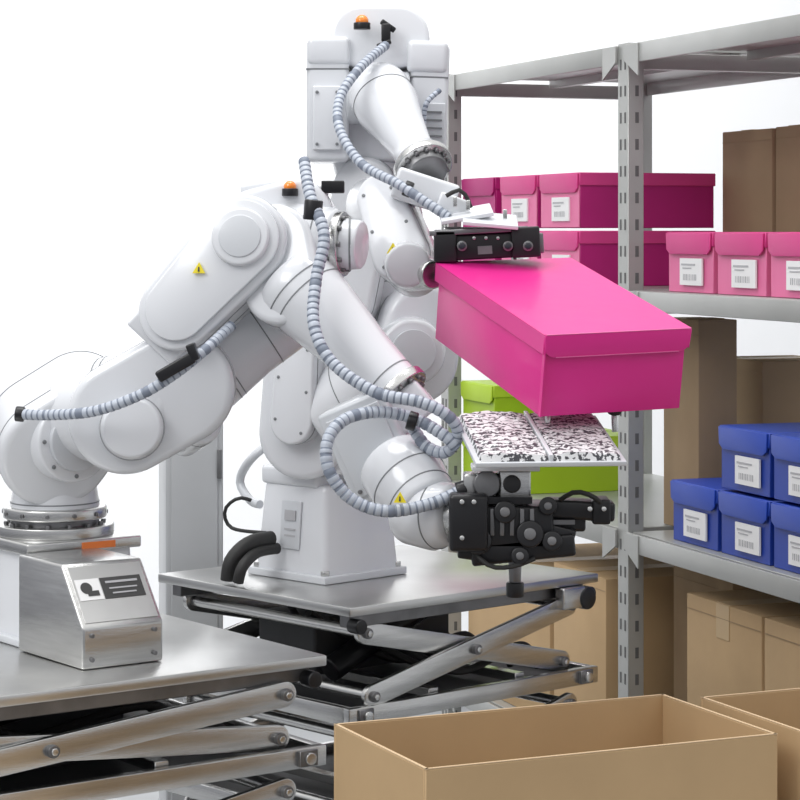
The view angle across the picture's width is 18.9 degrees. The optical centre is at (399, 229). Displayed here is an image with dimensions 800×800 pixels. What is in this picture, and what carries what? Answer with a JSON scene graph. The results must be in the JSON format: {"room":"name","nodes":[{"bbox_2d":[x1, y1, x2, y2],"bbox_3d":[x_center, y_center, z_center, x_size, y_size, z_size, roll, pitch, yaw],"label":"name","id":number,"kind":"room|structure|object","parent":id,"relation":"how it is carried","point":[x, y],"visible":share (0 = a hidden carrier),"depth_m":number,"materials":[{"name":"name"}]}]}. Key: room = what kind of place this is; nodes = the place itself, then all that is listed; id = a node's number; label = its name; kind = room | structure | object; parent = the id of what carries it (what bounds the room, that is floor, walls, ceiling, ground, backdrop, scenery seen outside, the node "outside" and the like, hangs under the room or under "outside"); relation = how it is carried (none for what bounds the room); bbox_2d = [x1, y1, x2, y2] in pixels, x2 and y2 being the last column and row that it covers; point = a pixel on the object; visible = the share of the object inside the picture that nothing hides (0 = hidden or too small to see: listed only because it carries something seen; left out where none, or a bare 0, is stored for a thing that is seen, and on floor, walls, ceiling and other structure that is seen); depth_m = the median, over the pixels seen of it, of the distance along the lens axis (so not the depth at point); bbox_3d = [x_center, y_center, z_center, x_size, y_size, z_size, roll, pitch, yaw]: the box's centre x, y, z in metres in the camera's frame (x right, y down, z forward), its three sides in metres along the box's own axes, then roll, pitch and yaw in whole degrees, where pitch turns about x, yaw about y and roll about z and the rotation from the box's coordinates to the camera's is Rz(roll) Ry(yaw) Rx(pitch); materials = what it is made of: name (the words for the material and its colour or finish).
{"room":"workspace","nodes":[
{"label":"workspace","id":0,"kind":"room"},
{"bbox_2d":[112,707,471,799],"bbox_3d":[0.500,1.550,3.600,9.000,0.100,8.200,0,0,0],"label":"floor","id":1,"kind":"structure","parent":0,"point":[316,737],"depth_m":7.11,"materials":[{"name":"white"}]},
{"bbox_2d":[0,613,325,799],"bbox_3d":[-0.545,1.024,3.057,0.820,0.950,0.500,0,0,-36],"label":"table","id":2,"kind":"object","parent":1,"relation":"on","point":[67,732],"visible":0.93,"depth_m":3.00,"materials":[{"name":"metal"}]},
{"bbox_2d":[19,548,161,669],"bbox_3d":[-0.399,0.485,3.090,0.116,0.126,0.178,0,0,-36],"label":"control box","id":3,"kind":"object","parent":2,"relation":"on","point":[89,608],"visible":1,"depth_m":3.04,"materials":[{"name":"metal"}]},
{"bbox_2d":[0,156,614,646],"bbox_3d":[-0.160,0.226,3.116,0.939,0.644,0.328,0,0,25],"label":"robot arm","id":4,"kind":"object","parent":2,"relation":"on","point":[259,280],"visible":1,"depth_m":3.09,"materials":[{"name":"white paint"}]},
{"bbox_2d":[458,411,626,470],"bbox_3d":[0.182,0.254,2.943,0.209,0.078,0.185,0,0,-7],"label":"pad","id":5,"kind":"object","parent":4,"relation":"attached to","point":[494,441],"visible":0.87,"depth_m":2.90,"materials":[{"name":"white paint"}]},
{"bbox_2d":[159,423,222,799],"bbox_3d":[-0.372,0.855,4.250,0.110,1.290,0.320,0,0,-8],"label":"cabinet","id":6,"kind":"object","parent":1,"relation":"on","point":[190,487],"visible":0.32,"depth_m":4.10,"materials":[{"name":"metal"}]},
{"bbox_2d":[158,545,597,799],"bbox_3d":[-0.035,1.024,3.836,0.565,0.950,0.510,0,0,-42],"label":"table","id":7,"kind":"object","parent":1,"relation":"on","point":[389,648],"visible":0.67,"depth_m":3.72,"materials":[{"name":"metal"}]},
{"bbox_2d":[220,6,543,584],"bbox_3d":[-0.039,0.107,3.559,0.314,0.882,0.814,0,0,-23],"label":"robot arm","id":8,"kind":"object","parent":7,"relation":"on","point":[377,87],"visible":0.86,"depth_m":3.56,"materials":[{"name":"white paint"}]},
{"bbox_2d":[435,258,691,416],"bbox_3d":[0.201,0.133,3.103,0.201,0.190,0.371,0,0,-21],"label":"shoe box","id":9,"kind":"object","parent":8,"relation":"attached to","point":[557,335],"visible":1,"depth_m":2.99,"materials":[{"name":"pink cardboard"}]},
{"bbox_2d":[441,14,799,713],"bbox_3d":[0.656,0.575,4.582,0.530,1.850,2.000,0,0,-19],"label":"storage rack","id":10,"kind":"object","parent":1,"relation":"on","point":[765,50],"visible":0.48,"depth_m":4.49,"materials":[{"name":"grey metal"}]},
{"bbox_2d":[463,258,501,260],"bbox_3d":[0.313,0.057,5.334,0.304,0.110,0.203,0,0,-19],"label":"storage box","id":11,"kind":"object","parent":10,"relation":"in","point":[495,258],"visible":0.02,"depth_m":5.26,"materials":[{"name":"pink cardboard"}]},
{"bbox_2d":[461,177,501,226],"bbox_3d":[0.313,-0.059,5.334,0.304,0.110,0.203,0,0,-19],"label":"storage box","id":12,"kind":"object","parent":11,"relation":"on","point":[480,191],"visible":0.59,"depth_m":5.25,"materials":[{"name":"pink cardboard"}]},
{"bbox_2d":[502,256,540,259],"bbox_3d":[0.390,0.057,5.112,0.304,0.110,0.203,0,0,-19],"label":"storage box","id":13,"kind":"object","parent":10,"relation":"in","point":[540,256],"visible":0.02,"depth_m":5.01,"materials":[{"name":"pink cardboard"}]},
{"bbox_2d":[500,175,541,227],"bbox_3d":[0.390,-0.059,5.112,0.304,0.110,0.203,0,0,-19],"label":"storage box","id":14,"kind":"object","parent":13,"relation":"on","point":[521,195],"visible":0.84,"depth_m":5.03,"materials":[{"name":"pink cardboard"}]},
{"bbox_2d":[462,428,611,471],"bbox_3d":[0.308,0.503,5.348,0.304,0.118,0.183,0,0,-19],"label":"storage box","id":15,"kind":"object","parent":10,"relation":"in","point":[467,460],"visible":0.13,"depth_m":5.36,"materials":[{"name":"green cardboard"}]},
{"bbox_2d":[461,380,533,414],"bbox_3d":[0.216,0.388,5.308,0.104,0.100,0.198,0,0,-19],"label":"storage box","id":16,"kind":"object","parent":15,"relation":"on","point":[477,395],"visible":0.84,"depth_m":5.24,"materials":[{"name":"green cardboard"}]},
{"bbox_2d":[468,543,617,706],"bbox_3d":[0.404,0.862,5.199,0.371,0.301,0.470,0,0,-19],"label":"cardboard box","id":17,"kind":"object","parent":10,"relation":"in","point":[481,620],"visible":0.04,"depth_m":5.17,"materials":[{"name":"brown cardboard"}]},
{"bbox_2d":[530,431,617,493],"bbox_3d":[0.361,0.503,5.194,0.304,0.118,0.118,0,0,-19],"label":"storage box","id":18,"kind":"object","parent":10,"relation":"in","point":[585,478],"visible":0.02,"depth_m":5.14,"materials":[{"name":"green cardboard"}]},
{"bbox_2d":[554,557,673,701],"bbox_3d":[0.530,0.844,4.835,0.371,0.336,0.260,0,0,-19],"label":"cardboard box","id":19,"kind":"object","parent":10,"relation":"in","point":[589,636],"visible":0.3,"depth_m":4.69,"materials":[{"name":"brown cardboard"}]},
{"bbox_2d":[540,231,715,285],"bbox_3d":[0.463,0.057,4.904,0.304,0.110,0.203,0,0,-19],"label":"storage box","id":20,"kind":"object","parent":10,"relation":"in","point":[597,251],"visible":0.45,"depth_m":4.81,"materials":[{"name":"pink cardboard"}]},
{"bbox_2d":[539,172,715,227],"bbox_3d":[0.463,-0.059,4.904,0.304,0.110,0.203,0,0,-19],"label":"storage box","id":21,"kind":"object","parent":20,"relation":"on","point":[578,199],"visible":0.99,"depth_m":4.82,"materials":[{"name":"pink cardboard"}]},
{"bbox_2d":[666,232,717,293],"bbox_3d":[0.662,0.058,4.346,0.314,0.108,0.186,0,0,-19],"label":"storage box","id":22,"kind":"object","parent":10,"relation":"in","point":[693,257],"visible":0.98,"depth_m":4.28,"materials":[{"name":"pink cardboard"}]},
{"bbox_2d":[664,317,736,525],"bbox_3d":[0.566,0.364,4.535,0.081,0.396,0.150,0,0,-19],"label":"cardboard box","id":23,"kind":"object","parent":10,"relation":"in","point":[708,395],"visible":0.56,"depth_m":4.47,"materials":[{"name":"brown cardboard"}]},
{"bbox_2d":[670,478,732,550],"bbox_3d":[0.668,0.508,4.329,0.314,0.108,0.184,0,0,-19],"label":"storage box","id":24,"kind":"object","parent":10,"relation":"in","point":[697,514],"visible":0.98,"depth_m":4.27,"materials":[{"name":"blue cardboard"}]},
{"bbox_2d":[673,566,749,701],"bbox_3d":[0.711,0.827,4.575,0.301,0.371,0.250,0,0,-19],"label":"cardboard box","id":25,"kind":"object","parent":10,"relation":"in","point":[686,581],"visible":0.14,"depth_m":4.60,"materials":[{"name":"brown cardboard"}]},
{"bbox_2d":[714,232,770,296],"bbox_3d":[0.727,0.058,4.161,0.314,0.108,0.186,0,0,-19],"label":"storage box","id":26,"kind":"object","parent":10,"relation":"in","point":[744,258],"visible":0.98,"depth_m":4.09,"materials":[{"name":"pink cardboard"}]},
{"bbox_2d":[687,589,799,706],"bbox_3d":[0.737,0.832,4.242,0.371,0.361,0.285,0,0,-19],"label":"cardboard box","id":27,"kind":"object","parent":10,"relation":"in","point":[726,629],"visible":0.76,"depth_m":4.19,"materials":[{"name":"brown cardboard"}]},
{"bbox_2d":[722,128,775,231],"bbox_3d":[0.747,-0.043,4.784,0.126,0.311,0.212,0,0,-19],"label":"cardboard box","id":28,"kind":"object","parent":10,"relation":"in","point":[749,156],"visible":0.52,"depth_m":4.75,"materials":[{"name":"brown cardboard"}]},
{"bbox_2d":[718,490,783,565],"bbox_3d":[0.732,0.508,4.148,0.314,0.108,0.184,0,0,-19],"label":"storage box","id":29,"kind":"object","parent":10,"relation":"in","point":[747,526],"visible":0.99,"depth_m":4.08,"materials":[{"name":"blue cardboard"}]},
{"bbox_2d":[718,422,799,497],"bbox_3d":[0.732,0.394,4.148,0.314,0.108,0.184,0,0,-19],"label":"storage box","id":30,"kind":"object","parent":29,"relation":"on","point":[747,457],"visible":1,"depth_m":4.09,"materials":[{"name":"blue cardboard"}]},
{"bbox_2d":[737,355,799,423],"bbox_3d":[0.743,0.406,4.718,0.176,0.311,0.200,0,0,-19],"label":"cardboard box","id":31,"kind":"object","parent":10,"relation":"in","point":[768,386],"visible":0.41,"depth_m":4.62,"materials":[{"name":"brown cardboard"}]},
{"bbox_2d":[765,616,799,690],"bbox_3d":[0.836,0.832,3.957,0.371,0.361,0.300,0,0,-19],"label":"cardboard box","id":32,"kind":"object","parent":10,"relation":"in","point":[782,634],"visible":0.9,"depth_m":3.98,"materials":[{"name":"brown cardboard"}]},
{"bbox_2d":[768,232,799,298],"bbox_3d":[0.791,0.058,3.976,0.314,0.108,0.186,0,0,-19],"label":"storage box","id":33,"kind":"object","parent":10,"relation":"in","point":[783,247],"visible":1,"depth_m":3.96,"materials":[{"name":"pink cardboard"}]},
{"bbox_2d":[771,501,799,573],"bbox_3d":[0.795,0.508,3.967,0.314,0.108,0.184,0,0,-19],"label":"storage box","id":34,"kind":"object","parent":10,"relation":"in","point":[785,516],"visible":1,"depth_m":3.96,"materials":[{"name":"blue cardboard"}]},
{"bbox_2d":[771,433,799,503],"bbox_3d":[0.795,0.394,3.967,0.314,0.108,0.184,0,0,-19],"label":"storage box","id":35,"kind":"object","parent":34,"relation":"on","point":[785,447],"visible":1,"depth_m":3.96,"materials":[{"name":"blue cardboard"}]},
{"bbox_2d":[776,125,799,231],"bbox_3d":[0.810,-0.044,4.609,0.121,0.313,0.150,0,0,-19],"label":"cardboard box","id":36,"kind":"object","parent":10,"relation":"in","point":[787,137],"visible":0.69,"depth_m":4.61,"materials":[{"name":"brown cardboard"}]},
{"bbox_3d":[0.450,1.180,2.660,1.300,0.640,0.660,0,0,0],"label":"table","id":37,"kind":"object","parent":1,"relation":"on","visible":0},
{"bbox_2d":[334,694,777,799],"bbox_3d":[0.172,0.709,2.691,0.430,0.301,0.250,0,0,-24],"label":"carton","id":38,"kind":"object","parent":37,"relation":"on","point":[658,746],"visible":1,"depth_m":2.66,"materials":[{"name":"beige cardboard"}]},
{"bbox_2d":[700,688,799,799],"bbox_3d":[0.599,0.709,2.851,0.420,0.301,0.236,0,0,-24],"label":"carton","id":39,"kind":"object","parent":37,"relation":"on","point":[776,711],"visible":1,"depth_m":2.83,"materials":[{"name":"beige cardboard"}]},
{"bbox_2d":[0,0,799,637],"bbox_3d":[0.500,-0.250,7.750,9.000,3.500,0.100,0,0,0],"label":"wall","id":40,"kind":"structure","parent":0,"point":[123,123],"depth_m":7.70,"materials":[{"name":"white paint"}]}
]}

